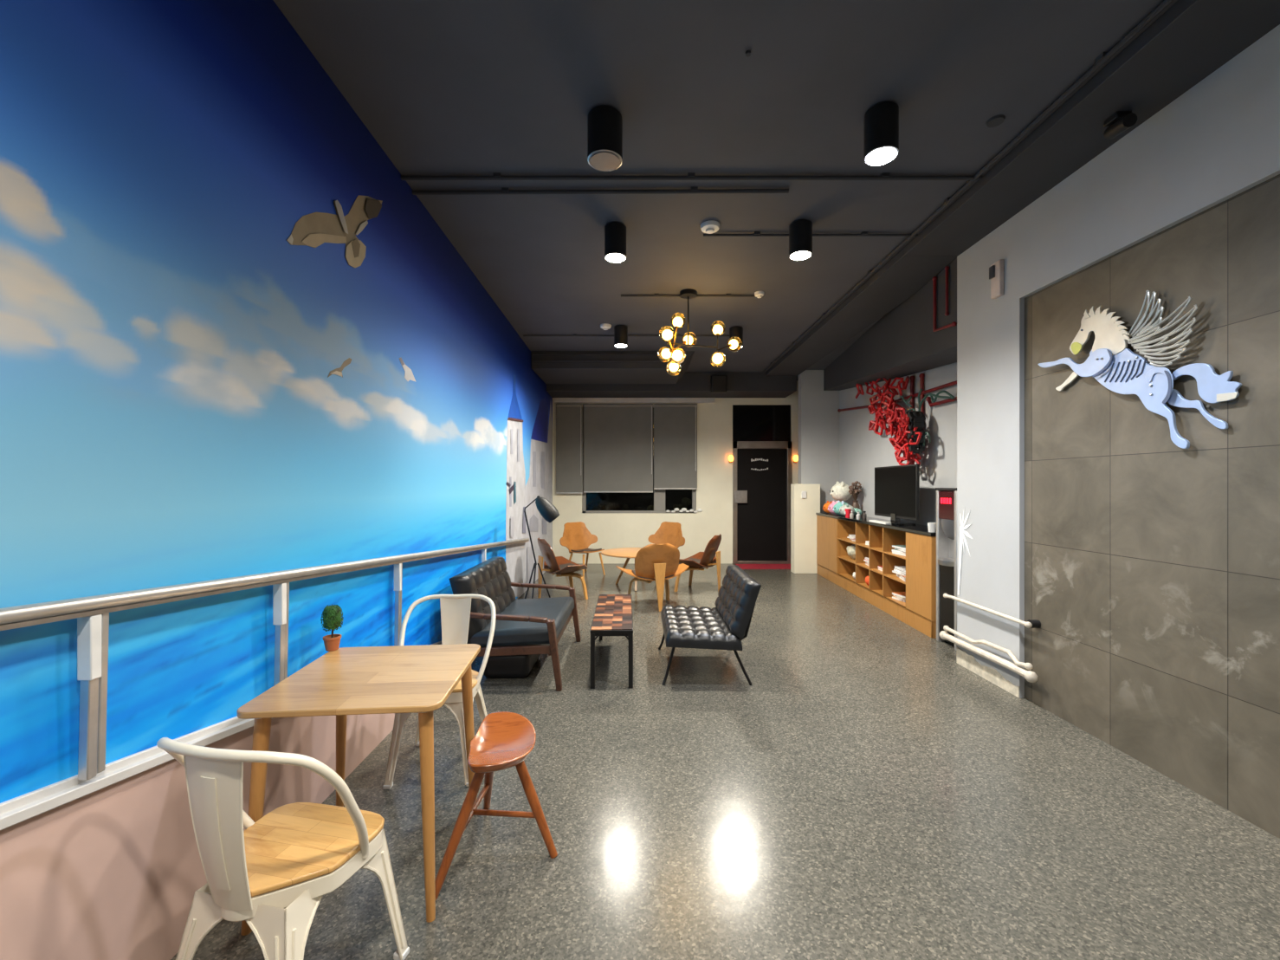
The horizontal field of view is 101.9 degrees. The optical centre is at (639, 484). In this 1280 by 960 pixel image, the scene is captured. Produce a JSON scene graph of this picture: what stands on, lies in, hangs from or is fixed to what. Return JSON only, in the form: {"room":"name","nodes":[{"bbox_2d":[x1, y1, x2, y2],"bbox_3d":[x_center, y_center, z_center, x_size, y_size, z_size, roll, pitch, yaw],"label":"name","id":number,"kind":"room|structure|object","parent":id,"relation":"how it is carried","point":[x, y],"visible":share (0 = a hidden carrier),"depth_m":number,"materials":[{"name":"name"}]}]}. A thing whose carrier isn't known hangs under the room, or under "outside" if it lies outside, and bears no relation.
{"room":"lounge","nodes":[
{"label":"lounge","id":0,"kind":"room"},
{"bbox_2d":[323,633,341,651],"bbox_3d":[-1.405,0.720,2.372,0.074,0.062,0.074,0,0,0],"label":"pot","id":1,"kind":"object","parent":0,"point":[331,641],"depth_m":2.35,"materials":[{"name":"ceramic"}]},
{"bbox_2d":[552,380,798,562],"bbox_3d":[1.036,-0.250,10.050,5.929,3.500,0.200,0,0,0],"label":"wall","id":2,"kind":"structure","parent":0,"point":[714,420],"depth_m":9.95,"materials":[{"name":"beige paint"}]},
{"bbox_2d":[555,403,582,493],"bbox_3d":[-1.343,-0.695,9.880,0.505,1.710,0.060,0,0,0],"label":"roller blind","id":3,"kind":"object","parent":2,"relation":"attached to","point":[569,416],"visible":1,"depth_m":9.88,"materials":[{"name":"grey fabric"}]},
{"bbox_2d":[553,397,715,402],"bbox_3d":[-0.110,-1.617,9.920,3.076,0.095,0.060,0,0,0],"label":"trim","id":4,"kind":"structure","parent":2,"relation":"attached to","point":[555,399],"depth_m":9.89,"materials":[{"name":"paint"}]},
{"bbox_2d":[581,404,696,512],"bbox_3d":[-0.017,-0.505,10.035,2.189,2.090,0.070,0,0,0],"label":"window","id":5,"kind":"structure","parent":2,"relation":"in","point":[658,501],"depth_m":10.04,"materials":[{"name":"grey paint"}]},
{"bbox_2d":[583,403,652,491],"bbox_3d":[-0.411,-0.705,9.900,1.321,1.690,0.060,0,0,0],"label":"roller blind","id":6,"kind":"object","parent":5,"relation":"attached to","point":[618,437],"visible":1,"depth_m":9.90,"materials":[{"name":"grey fabric"}]},
{"bbox_2d":[653,403,697,489],"bbox_3d":[0.679,-0.735,9.900,0.818,1.630,0.060,0,0,0],"label":"roller blind","id":7,"kind":"object","parent":5,"relation":"attached to","point":[675,424],"visible":1,"depth_m":9.90,"materials":[{"name":"grey fabric"}]},
{"bbox_2d":[546,372,796,397],"bbox_3d":[0.515,-1.835,9.575,4.530,0.330,0.750,0,0,0],"label":"trim","id":8,"kind":"structure","parent":2,"relation":"attached to","point":[691,384],"depth_m":9.20,"materials":[{"name":"grey paint"}]},
{"bbox_2d":[665,507,702,512],"bbox_3d":[0.847,0.484,9.950,0.699,0.101,0.059,0,0,0],"label":"crumpled cloth","id":9,"kind":"object","parent":2,"relation":"on","point":[682,509],"visible":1,"depth_m":9.93,"materials":[{"name":"white fabric"}]},
{"bbox_2d":[710,374,727,393],"bbox_3d":[1.380,-1.770,9.120,0.280,0.300,0.160,0,0,0],"label":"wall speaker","id":10,"kind":"object","parent":2,"relation":"attached to","point":[718,383],"visible":1,"depth_m":9.04,"materials":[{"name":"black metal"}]},
{"bbox_2d":[732,404,791,563],"bbox_3d":[2.338,-0.020,9.975,1.128,3.040,0.150,0,0,0],"label":"door","id":11,"kind":"structure","parent":2,"relation":"in","point":[761,433],"depth_m":9.97,"materials":[{"name":"metal"}]},
{"bbox_2d":[170,562,1279,959],"bbox_3d":[1.000,1.550,3.600,6.400,0.100,13.600,0,0,0],"label":"floor","id":12,"kind":"structure","parent":0,"point":[869,793],"depth_m":2.31,"materials":[{"name":"stone"}]},
{"bbox_2d":[156,736,409,959],"bbox_3d":[-1.002,1.068,1.481,0.512,0.865,0.477,0,0,12],"label":"metal chair","id":13,"kind":"object","parent":12,"relation":"on","point":[273,875],"visible":1,"depth_m":1.35,"materials":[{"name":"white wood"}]},
{"bbox_2d":[236,643,480,935],"bbox_3d":[-1.050,1.126,2.090,0.670,0.750,0.700,0,0,-5],"label":"dining table","id":14,"kind":"object","parent":12,"relation":"on","point":[342,682],"visible":0.9,"depth_m":1.90,"materials":[{"name":"brown wood"}]},
{"bbox_2d":[320,604,343,651],"bbox_3d":[-1.405,0.648,2.372,0.094,0.205,0.093,0,0,0],"label":"potted topiary","id":15,"kind":"object","parent":14,"relation":"on","point":[332,614],"visible":1,"depth_m":2.35,"materials":[{"name":"plant"}]},
{"bbox_2d":[382,594,495,788],"bbox_3d":[-1.060,1.068,2.809,0.512,0.865,0.477,0,0,-3],"label":"metal chair","id":16,"kind":"object","parent":12,"relation":"on","point":[455,608],"visible":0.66,"depth_m":2.91,"materials":[{"name":"white metal"}]},
{"bbox_2d":[435,711,557,899],"bbox_3d":[-0.575,1.266,2.175,0.458,0.482,0.550,0,0,-8],"label":"wooden stool","id":17,"kind":"object","parent":12,"relation":"on","point":[503,740],"visible":1,"depth_m":2.12,"materials":[{"name":"brown wood"}]},
{"bbox_2d":[483,644,540,678],"bbox_3d":[-1.040,1.400,4.275,0.360,0.200,0.550,0,0,0],"label":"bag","id":18,"kind":"object","parent":12,"relation":"on","point":[512,666],"visible":0.48,"depth_m":4.00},
{"bbox_2d":[448,555,581,691],"bbox_3d":[-1.008,1.087,4.400,0.875,0.829,1.260,0,0,0],"label":"sofa","id":19,"kind":"object","parent":12,"relation":"on","point":[526,623],"visible":0.85,"depth_m":3.97,"materials":[{"name":"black leather"}]},
{"bbox_2d":[467,596,574,646],"bbox_3d":[-0.953,1.135,4.400,0.662,0.160,1.120,0,0,0],"label":"seat cushion","id":20,"kind":"object","parent":19,"relation":"on","point":[559,609],"depth_m":4.00,"materials":[{"name":"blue leather"}]},
{"bbox_2d":[523,495,559,598],"bbox_3d":[-1.123,0.810,5.884,0.369,1.386,0.404,0,0,-28],"label":"floor lamp","id":21,"kind":"object","parent":12,"relation":"on","point":[548,511],"visible":0.96,"depth_m":5.79,"materials":[{"name":"black metal"}]},
{"bbox_2d":[537,536,588,599],"bbox_3d":[-1.048,1.099,6.935,0.648,0.808,0.887,0,0,-28],"label":"shell chair","id":22,"kind":"object","parent":12,"relation":"on","point":[559,565],"visible":0.99,"depth_m":6.79,"materials":[{"name":"brown wood"}]},
{"bbox_2d":[559,521,605,577],"bbox_3d":[-0.946,1.070,8.747,0.800,0.868,0.580,0,0,-44],"label":"chair","id":23,"kind":"object","parent":12,"relation":"on","point":[577,538],"visible":1,"depth_m":8.86,"materials":[{"name":"brown wood"}]},
{"bbox_2d":[590,594,633,688],"bbox_3d":[-0.225,1.281,4.450,0.316,0.438,1.240,0,0,-1],"label":"coffee table","id":24,"kind":"object","parent":12,"relation":"on","point":[613,612],"visible":1,"depth_m":4.02,"materials":[{"name":"brown wood"}]},
{"bbox_2d":[601,547,655,590],"bbox_3d":[-0.050,1.244,7.720,1.060,0.520,1.060,0,0,0],"label":"round table","id":25,"kind":"object","parent":12,"relation":"on","point":[628,552],"visible":0.54,"depth_m":7.62,"materials":[{"name":"brown wood"}]},
{"bbox_2d":[616,543,688,611],"bbox_3d":[0.168,1.099,6.469,0.887,0.808,0.648,0,0,-14],"label":"shell chair","id":26,"kind":"object","parent":12,"relation":"on","point":[659,563],"visible":1,"depth_m":6.24,"materials":[{"name":"brown wood"}]},
{"bbox_2d":[648,521,685,548],"bbox_3d":[0.365,1.070,8.777,0.800,0.868,0.580,0,0,42],"label":"chair","id":27,"kind":"object","parent":12,"relation":"on","point":[669,532],"visible":0.52,"depth_m":8.96,"materials":[{"name":"brown wood"}]},
{"bbox_2d":[674,533,721,591],"bbox_3d":[0.848,1.099,7.435,0.648,0.808,0.887,0,0,28],"label":"shell chair","id":28,"kind":"object","parent":12,"relation":"on","point":[707,559],"visible":0.94,"depth_m":7.28,"materials":[{"name":"brown wood"}]},
{"bbox_2d":[658,564,761,685],"bbox_3d":[0.530,1.112,4.290,0.730,0.788,0.960,0,0,0],"label":"lounge chair","id":29,"kind":"object","parent":12,"relation":"on","point":[723,626],"visible":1,"depth_m":3.93,"materials":[{"name":"black leather"}]},
{"bbox_2d":[660,604,742,650],"bbox_3d":[0.471,1.144,4.270,0.562,0.141,0.920,0,0,0],"label":"seat cushion","id":30,"kind":"object","parent":29,"relation":"on","point":[691,626],"depth_m":3.94,"materials":[{"name":"black leather"}]},
{"bbox_2d":[735,563,790,568],"bbox_3d":[2.475,1.494,9.575,1.350,0.012,0.550,0,0,0],"label":"door mat","id":31,"kind":"object","parent":12,"relation":"on","point":[741,565],"visible":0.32,"depth_m":9.55,"materials":[{"name":"red fabric"}]},
{"bbox_2d":[815,512,936,638],"bbox_3d":[3.128,0.983,6.942,0.425,1.035,3.740,0,0,2],"label":"cabinet","id":32,"kind":"object","parent":12,"relation":"on","point":[835,565],"depth_m":6.20,"materials":[{"name":"laminate"}]},
{"bbox_2d":[822,500,832,513],"bbox_3d":[3.092,0.358,8.440,0.252,0.211,0.240,0,0,0],"label":"plush toy","id":33,"kind":"object","parent":32,"relation":"on","point":[826,505],"visible":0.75,"depth_m":8.39,"materials":[{"name":"orange fabric"}]},
{"bbox_2d":[827,500,837,514],"bbox_3d":[3.092,0.354,8.194,0.263,0.220,0.250,0,0,0],"label":"plush toy","id":34,"kind":"object","parent":32,"relation":"on","point":[830,506],"visible":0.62,"depth_m":8.15,"materials":[{"name":"pink fabric"}]},
{"bbox_2d":[829,481,852,501],"bbox_3d":[3.260,0.100,8.438,0.347,0.327,0.330,0,0,0],"label":"plush toy","id":35,"kind":"object","parent":34,"relation":"on","point":[839,491],"visible":0.91,"depth_m":8.33,"materials":[{"name":"white fabric"}]},
{"bbox_2d":[832,500,849,515],"bbox_3d":[3.082,0.350,7.945,0.273,0.229,0.260,0,0,0],"label":"plush toy","id":36,"kind":"object","parent":32,"relation":"on","point":[837,506],"visible":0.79,"depth_m":7.89,"materials":[{"name":"teal fabric"}]},
{"bbox_2d":[838,503,854,516],"bbox_3d":[3.064,0.367,7.710,0.231,0.194,0.220,0,0,0],"label":"plush toy","id":37,"kind":"object","parent":32,"relation":"on","point":[841,509],"visible":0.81,"depth_m":7.65,"materials":[{"name":"white fabric"}]},
{"bbox_2d":[844,508,851,517],"bbox_3d":[3.011,0.405,7.527,0.091,0.120,0.088,0,0,0],"label":"cup","id":38,"kind":"object","parent":32,"relation":"on","point":[847,512],"visible":0.91,"depth_m":7.50,"materials":[{"name":"red plastic"}]},
{"bbox_2d":[846,543,855,559],"bbox_3d":[3.089,0.949,7.442,0.241,0.217,0.321,0,0,0],"label":"plastic bag","id":39,"kind":"object","parent":32,"relation":"on","point":[850,549],"visible":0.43,"depth_m":7.38,"materials":[{"name":"white plastic"}]},
{"bbox_2d":[848,480,861,509],"bbox_3d":[3.333,0.200,8.043,0.196,0.530,0.330,0,0,0],"label":"flower vase","id":40,"kind":"object","parent":32,"relation":"on","point":[856,490],"visible":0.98,"depth_m":8.00,"materials":[{"name":"brown ceramic"}]},
{"bbox_2d":[837,537,905,559],"bbox_3d":[3.118,0.798,6.708,0.388,0.016,2.190,0,0,2],"label":"shelf","id":41,"kind":"object","parent":32,"relation":"attached to","point":[858,543],"depth_m":6.60,"materials":[{"name":"laminate"}]},
{"bbox_2d":[837,555,905,583],"bbox_3d":[3.118,1.068,6.708,0.388,0.016,2.190,0,0,2],"label":"shelf","id":42,"kind":"object","parent":32,"relation":"attached to","point":[858,563],"depth_m":6.60,"materials":[{"name":"laminate"}]},
{"bbox_2d":[815,512,936,536],"bbox_3d":[3.128,0.482,6.942,0.425,0.035,3.740,0,0,2],"label":"countertop","id":43,"kind":"structure","parent":32,"relation":"on","point":[917,528],"depth_m":6.10,"materials":[{"name":"black stone"}]},
{"bbox_2d":[869,519,891,523],"bbox_3d":[2.944,0.453,6.379,0.070,0.022,0.480,0,0,2],"label":"bundle","id":44,"kind":"object","parent":32,"relation":"on","point":[871,520],"visible":1,"depth_m":6.32,"materials":[{"name":"white paper"}]},
{"bbox_2d":[874,464,919,524],"bbox_3d":[3.117,0.115,6.322,0.220,0.700,1.120,0,0,2],"label":"television","id":45,"kind":"object","parent":32,"relation":"on","point":[896,488],"visible":0.9,"depth_m":6.19,"materials":[{"name":"black plastic"}]},
{"bbox_2d":[892,595,905,601],"bbox_3d":[3.096,1.318,6.038,0.220,0.022,0.220,0,0,-9],"label":"magazine","id":46,"kind":"object","parent":32,"relation":"on","point":[893,597],"visible":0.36,"depth_m":6.01,"materials":[{"name":"white paper"}]},
{"bbox_2d":[893,594,905,599],"bbox_3d":[3.095,1.294,6.027,0.220,0.022,0.220,0,0,4],"label":"magazine","id":47,"kind":"object","parent":46,"relation":"on","point":[896,596],"visible":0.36,"depth_m":5.96,"materials":[{"name":"white paper"}]},
{"bbox_2d":[892,591,905,597],"bbox_3d":[3.096,1.271,6.034,0.220,0.022,0.220,0,0,-13],"label":"magazine","id":48,"kind":"object","parent":47,"relation":"on","point":[898,593],"visible":0.43,"depth_m":6.03,"materials":[{"name":"white paper"}]},
{"bbox_2d":[927,522,936,531],"bbox_3d":[2.913,0.420,5.189,0.072,0.090,0.072,0,0,0],"label":"cup","id":49,"kind":"object","parent":32,"relation":"on","point":[931,526],"visible":1,"depth_m":5.16,"materials":[{"name":"ceramic"}]},
{"bbox_3d":[3.089,1.048,5.861,0.280,0.022,0.380,0,0,13],"label":"magazine","id":50,"kind":"object","parent":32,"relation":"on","visible":0},
{"bbox_3d":[3.089,1.024,5.863,0.280,0.022,0.380,0,0,15],"label":"magazine","id":51,"kind":"object","parent":50,"relation":"on","visible":0},
{"bbox_2d":[892,569,905,575],"bbox_3d":[3.089,1.001,5.865,0.280,0.022,0.380,0,0,-8],"label":"magazine","id":52,"kind":"object","parent":51,"relation":"on","point":[893,571],"visible":0.21,"depth_m":5.93,"materials":[{"name":"white paper"}]},
{"bbox_2d":[893,568,905,574],"bbox_3d":[3.089,0.978,5.869,0.280,0.022,0.380,0,0,4],"label":"magazine","id":53,"kind":"object","parent":52,"relation":"on","point":[895,569],"visible":0.21,"depth_m":5.90,"materials":[{"name":"white paper"}]},
{"bbox_2d":[894,565,905,572],"bbox_3d":[3.089,0.954,5.860,0.280,0.022,0.380,0,0,6],"label":"magazine","id":54,"kind":"object","parent":53,"relation":"on","point":[900,567],"visible":0.21,"depth_m":5.92,"materials":[{"name":"white paper"}]},
{"bbox_2d":[935,487,956,650],"bbox_3d":[2.998,0.762,4.860,0.385,1.475,0.340,0,0,0],"label":"refrigerator","id":55,"kind":"object","parent":12,"relation":"on","point":[946,497],"visible":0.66,"depth_m":4.88,"materials":[{"name":"metal"}]},
{"bbox_2d":[937,557,954,566],"bbox_3d":[2.930,0.720,4.860,0.250,0.050,0.250,0,0,0],"label":"drip tray","id":56,"kind":"object","parent":55,"relation":"on","point":[941,561],"depth_m":4.82,"materials":[{"name":"metal"}]},
{"bbox_2d":[272,0,1178,380],"bbox_3d":[1.000,-2.050,3.600,6.400,0.100,13.600,0,0,0],"label":"ceiling","id":57,"kind":"structure","parent":0,"point":[443,87],"depth_m":2.89,"materials":[{"name":"grey paint"}]},
{"bbox_2d":[412,186,788,194],"bbox_3d":[-0.272,-1.984,3.510,2.544,0.035,0.045,0,0,0],"label":"conduit","id":58,"kind":"object","parent":57,"relation":"attached to","point":[505,190],"visible":1,"depth_m":3.50,"materials":[{"name":"black metal"}]},
{"bbox_2d":[587,105,622,171],"bbox_3d":[-0.190,-1.876,2.820,0.190,0.246,0.190,0,0,0],"label":"ceiling spotlight","id":59,"kind":"object","parent":57,"relation":"attached to","point":[604,123],"visible":1,"depth_m":2.75,"materials":[{"name":"black metal"}]},
{"bbox_2d":[600,323,611,329],"bbox_3d":[-0.430,-1.972,6.500,0.140,0.056,0.140,0,0,0],"label":"smoke detector","id":60,"kind":"object","parent":57,"relation":"attached to","point":[605,326],"visible":1,"depth_m":6.46,"materials":[{"name":"white plastic"}]},
{"bbox_2d":[531,350,694,383],"bbox_3d":[-0.401,-1.870,8.330,2.438,0.260,1.240,0,0,0],"label":"ceiling beam","id":61,"kind":"structure","parent":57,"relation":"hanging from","point":[551,366],"depth_m":7.75,"materials":[{"name":"grey paint"}]},
{"bbox_2d":[604,221,626,262],"bbox_3d":[-0.190,-1.876,4.020,0.170,0.246,0.170,0,0,0],"label":"ceiling spotlight","id":62,"kind":"object","parent":57,"relation":"attached to","point":[615,232],"visible":1,"depth_m":3.95,"materials":[{"name":"black metal"}]},
{"bbox_2d":[614,324,627,347],"bbox_3d":[-0.240,-1.876,6.550,0.170,0.246,0.170,0,0,0],"label":"ceiling spotlight","id":63,"kind":"object","parent":57,"relation":"attached to","point":[620,331],"visible":1,"depth_m":6.48,"materials":[{"name":"black metal"}]},
{"bbox_2d":[523,334,729,336],"bbox_3d":[-0.175,-1.988,6.900,2.750,0.027,0.045,0,0,0],"label":"conduit","id":64,"kind":"object","parent":57,"relation":"attached to","point":[573,334],"visible":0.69,"depth_m":6.89,"materials":[{"name":"black metal"}]},
{"bbox_2d":[400,172,982,180],"bbox_3d":[0.330,-1.984,3.350,3.740,0.035,0.045,0,0,0],"label":"conduit","id":65,"kind":"object","parent":57,"relation":"attached to","point":[497,176],"visible":1,"depth_m":3.34,"materials":[{"name":"black metal"}]},
{"bbox_2d":[620,293,763,297],"bbox_3d":[0.550,-1.988,5.450,1.500,0.027,0.045,0,0,0],"label":"conduit","id":66,"kind":"object","parent":57,"relation":"attached to","point":[655,294],"visible":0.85,"depth_m":5.45,"materials":[{"name":"black metal"}]},
{"bbox_2d":[657,288,742,375],"bbox_3d":[0.629,-1.575,5.404,0.917,0.850,0.358,0,0,-10],"label":"globe chandelier","id":67,"kind":"object","parent":57,"relation":"hanging from","point":[676,355],"visible":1,"depth_m":5.33,"materials":[{"name":"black metal"}]},
{"bbox_2d":[700,219,719,233],"bbox_3d":[0.540,-1.972,4.000,0.150,0.056,0.150,0,0,0],"label":"smoke detector","id":68,"kind":"object","parent":57,"relation":"attached to","point":[710,226],"visible":1,"depth_m":3.96,"materials":[{"name":"white plastic"}]},
{"bbox_2d":[729,325,743,347],"bbox_3d":[1.220,-1.876,6.600,0.170,0.246,0.170,0,0,0],"label":"ceiling spotlight","id":69,"kind":"object","parent":57,"relation":"attached to","point":[737,331],"visible":0.43,"depth_m":6.53,"materials":[{"name":"black metal"}]},
{"bbox_2d":[754,290,763,297],"bbox_3d":[1.240,-1.972,5.400,0.100,0.056,0.100,0,0,0],"label":"smoke detector","id":70,"kind":"object","parent":57,"relation":"attached to","point":[758,294],"visible":1,"depth_m":5.37,"materials":[{"name":"white plastic"}]},
{"bbox_2d":[788,219,812,259],"bbox_3d":[1.230,-1.876,3.980,0.170,0.246,0.170,0,0,0],"label":"ceiling spotlight","id":71,"kind":"object","parent":57,"relation":"attached to","point":[800,231],"visible":1,"depth_m":3.91,"materials":[{"name":"black metal"}]},
{"bbox_2d":[703,231,917,236],"bbox_3d":[1.350,-1.986,4.120,1.700,0.029,0.045,0,0,0],"label":"conduit","id":72,"kind":"object","parent":57,"relation":"attached to","point":[756,233],"visible":0.85,"depth_m":4.11,"materials":[{"name":"black metal"}]},
{"bbox_2d":[863,101,898,166],"bbox_3d":[1.290,-1.876,2.780,0.170,0.246,0.170,0,0,0],"label":"ceiling spotlight","id":73,"kind":"object","parent":57,"relation":"attached to","point":[881,121],"visible":1,"depth_m":2.72,"materials":[{"name":"black metal"}]},
{"bbox_2d":[762,0,1173,372],"bbox_3d":[2.160,-1.984,4.850,0.045,0.035,8.500,0,0,0],"label":"conduit","id":74,"kind":"object","parent":57,"relation":"attached to","point":[1103,57],"visible":1,"depth_m":2.89,"materials":[{"name":"black metal"}]},
{"bbox_2d":[985,114,1005,127],"bbox_3d":[1.950,-1.993,2.850,0.090,0.014,0.090,0,0,0],"label":"junction box","id":75,"kind":"object","parent":57,"relation":"attached to","point":[996,120],"visible":1,"depth_m":2.84,"materials":[{"name":"grey paint"}]},
{"bbox_2d":[798,369,839,512],"bbox_3d":[3.400,-0.250,9.110,1.200,3.500,0.180,0,0,0],"label":"wall","id":76,"kind":"structure","parent":0,"point":[818,415],"depth_m":9.02,"materials":[{"name":"white paint"}]},
{"bbox_2d":[790,484,820,573],"bbox_3d":[2.840,0.740,8.920,0.440,1.520,0.200,0,0,0],"label":"wall","id":77,"kind":"structure","parent":76,"relation":"attached to","point":[803,510],"depth_m":8.82,"materials":[{"name":"beige paint"}]},
{"bbox_2d":[839,362,956,526],"bbox_3d":[3.580,-0.250,6.610,0.240,3.500,4.820,0,0,0],"label":"wall","id":78,"kind":"structure","parent":0,"point":[862,449],"depth_m":6.82,"materials":[{"name":"white paint"}]},
{"bbox_2d":[823,257,956,390],"bbox_3d":[3.190,-1.590,6.700,0.497,0.820,4.720,0,0,6],"label":"ceiling beam","id":79,"kind":"structure","parent":78,"relation":"attached to","point":[903,342],"depth_m":5.59,"materials":[{"name":"grey paint"}]},
{"bbox_2d":[837,380,956,412],"bbox_3d":[3.415,-1.190,6.650,0.057,0.240,4.554,0,0,0],"label":"pipe","id":80,"kind":"object","parent":78,"relation":"attached to","point":[953,383],"visible":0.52,"depth_m":6.40,"materials":[{"name":"red metal"}]},
{"bbox_2d":[855,375,955,465],"bbox_3d":[3.271,-0.841,6.742,0.266,1.364,2.453,0,0,2],"label":"sculpture","id":81,"kind":"object","parent":78,"relation":"attached to","point":[912,422],"visible":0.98,"depth_m":6.46,"materials":[{"name":"red paint"}]},
{"bbox_2d":[909,374,914,408],"bbox_3d":[3.430,-0.925,6.550,0.063,0.916,0.060,0,0,0],"label":"riser pipe","id":82,"kind":"object","parent":78,"relation":"attached to","point":[911,378],"visible":0.45,"depth_m":6.53,"materials":[{"name":"red metal"}]},
{"bbox_2d":[918,373,924,413],"bbox_3d":[3.430,-0.915,6.320,0.063,0.896,0.060,0,0,0],"label":"riser pipe","id":83,"kind":"object","parent":78,"relation":"attached to","point":[921,376],"visible":0.5,"depth_m":6.30,"materials":[{"name":"red metal"}]},
{"bbox_2d":[925,396,956,406],"bbox_3d":[3.415,-0.970,5.275,0.057,0.160,1.804,0,0,0],"label":"pipe","id":84,"kind":"object","parent":78,"relation":"attached to","point":[928,398],"visible":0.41,"depth_m":5.92,"materials":[{"name":"metal"}]},
{"bbox_2d":[944,265,949,316],"bbox_3d":[2.688,-1.700,4.550,0.034,0.436,0.033,0,0,0],"label":"pipe","id":85,"kind":"object","parent":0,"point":[947,268],"visible":1,"depth_m":4.54,"materials":[{"name":"red metal"}]},
{"bbox_2d":[956,24,1279,697],"bbox_3d":[3.090,-0.250,0.645,0.820,3.500,7.490,0,0,0],"label":"wall","id":86,"kind":"structure","parent":0,"point":[1218,140],"depth_m":3.50,"materials":[{"name":"white paint"}]},
{"bbox_2d":[932,276,956,331],"bbox_3d":[2.692,-1.635,4.600,0.040,0.572,0.401,0,0,6],"label":"pipe","id":87,"kind":"object","parent":86,"relation":"attached to","point":[934,278],"visible":1,"depth_m":4.77,"materials":[{"name":"metal"}]},
{"bbox_2d":[957,506,972,594],"bbox_3d":[2.677,0.550,4.275,0.006,0.740,0.200,0,0,0],"label":"decal","id":88,"kind":"object","parent":86,"relation":"attached to","point":[961,528],"visible":1,"depth_m":4.32},
{"bbox_2d":[943,593,1032,627],"bbox_3d":[2.630,0.948,3.995,0.040,0.047,0.988,0,0,0],"label":"pipe","id":89,"kind":"object","parent":86,"relation":"attached to","point":[1029,624],"visible":1,"depth_m":3.88,"materials":[{"name":"white metal"}]},
{"bbox_2d":[956,646,1019,697],"bbox_3d":[2.677,1.433,4.030,0.006,0.135,0.720,0,0,0],"label":"baseboard","id":90,"kind":"structure","parent":86,"relation":"attached to","point":[967,661],"depth_m":4.03,"materials":[{"name":"paint"}]},
{"bbox_2d":[943,625,1033,669],"bbox_3d":[2.638,1.215,4.000,0.051,0.080,0.983,0,0,0],"label":"pipe","id":91,"kind":"object","parent":86,"relation":"attached to","point":[1027,665],"visible":1,"depth_m":3.84,"materials":[{"name":"white metal"}]},
{"bbox_2d":[939,630,1038,682],"bbox_3d":[2.635,1.295,4.000,0.074,0.088,1.071,0,0,0],"label":"pipe","id":92,"kind":"object","parent":86,"relation":"attached to","point":[1030,675],"visible":1,"depth_m":3.85,"materials":[{"name":"white metal"}]},
{"bbox_2d":[989,259,1003,298],"bbox_3d":[2.655,-1.530,3.870,0.050,0.260,0.100,0,0,0],"label":"wall sensor","id":93,"kind":"object","parent":86,"relation":"attached to","point":[996,270],"visible":1,"depth_m":3.85,"materials":[{"name":"white plastic"}]},
{"bbox_2d":[765,0,1279,375],"bbox_3d":[2.500,-1.965,3.050,0.560,0.070,12.300,0,0,0],"label":"ceiling beam","id":94,"kind":"structure","parent":86,"relation":"attached to","point":[1192,40],"depth_m":2.93,"materials":[{"name":"grey paint"}]},
{"bbox_2d":[1103,110,1137,139],"bbox_3d":[2.495,-1.870,2.688,0.091,0.120,0.156,0,0,9],"label":"ceiling camera","id":95,"kind":"object","parent":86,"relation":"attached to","point":[1120,121],"visible":1,"depth_m":2.68,"materials":[{"name":"black plastic"}]},
{"bbox_2d":[1024,174,1279,838],"bbox_3d":[2.958,0.090,0.285,0.485,2.820,6.770,0,0,0],"label":"tiled wall","id":96,"kind":"structure","parent":0,"point":[1152,564],"depth_m":2.66,"materials":[{"name":"tile"}]},
{"bbox_2d":[1027,619,1040,627],"bbox_3d":[2.690,0.945,3.545,0.060,0.056,0.056,0,0,0],"label":"pipe hole","id":97,"kind":"object","parent":96,"relation":"attached to","point":[1036,623],"visible":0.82,"depth_m":3.52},
{"bbox_2d":[1037,290,1241,448],"bbox_3d":[2.679,-0.615,2.894,0.079,0.873,1.140,0,0,0],"label":"horse sculpture","id":98,"kind":"object","parent":96,"relation":"attached to","point":[1121,371],"visible":1,"depth_m":2.73,"materials":[{"name":"blue paint"}]},
{"bbox_3d":[-1.693,-0.250,3.500,0.577,3.500,13.200,0,0,0],"label":"wall","id":99,"kind":"structure","parent":0,"visible":0},
{"bbox_2d":[0,712,394,959],"bbox_3d":[-1.519,1.046,2.825,0.020,0.908,5.452,0,0,-1],"label":"wainscoting","id":100,"kind":"structure","parent":99,"relation":"attached to","point":[113,871],"depth_m":1.51,"materials":[{"name":"pink paint"}]},
{"bbox_2d":[0,640,441,830],"bbox_3d":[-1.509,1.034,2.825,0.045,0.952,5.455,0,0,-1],"label":"trim","id":101,"kind":"structure","parent":99,"relation":"attached to","point":[14,811],"depth_m":1.42,"materials":[{"name":"paint"}]},
{"bbox_2d":[0,537,529,780],"bbox_3d":[-1.502,0.802,3.800,0.043,1.180,7.004,0,0,-1],"label":"handrail","id":102,"kind":"object","parent":101,"relation":"on","point":[92,612],"visible":0.85,"depth_m":1.41,"materials":[{"name":"metal"}]},
{"bbox_2d":[0,0,552,802],"bbox_3d":[-1.571,0.094,5.296,0.018,4.180,9.895,0,0,-1],"label":"mural","id":103,"kind":"object","parent":99,"relation":"attached to","point":[235,340],"visible":0.8,"depth_m":1.82,"materials":[{"name":"paint"}]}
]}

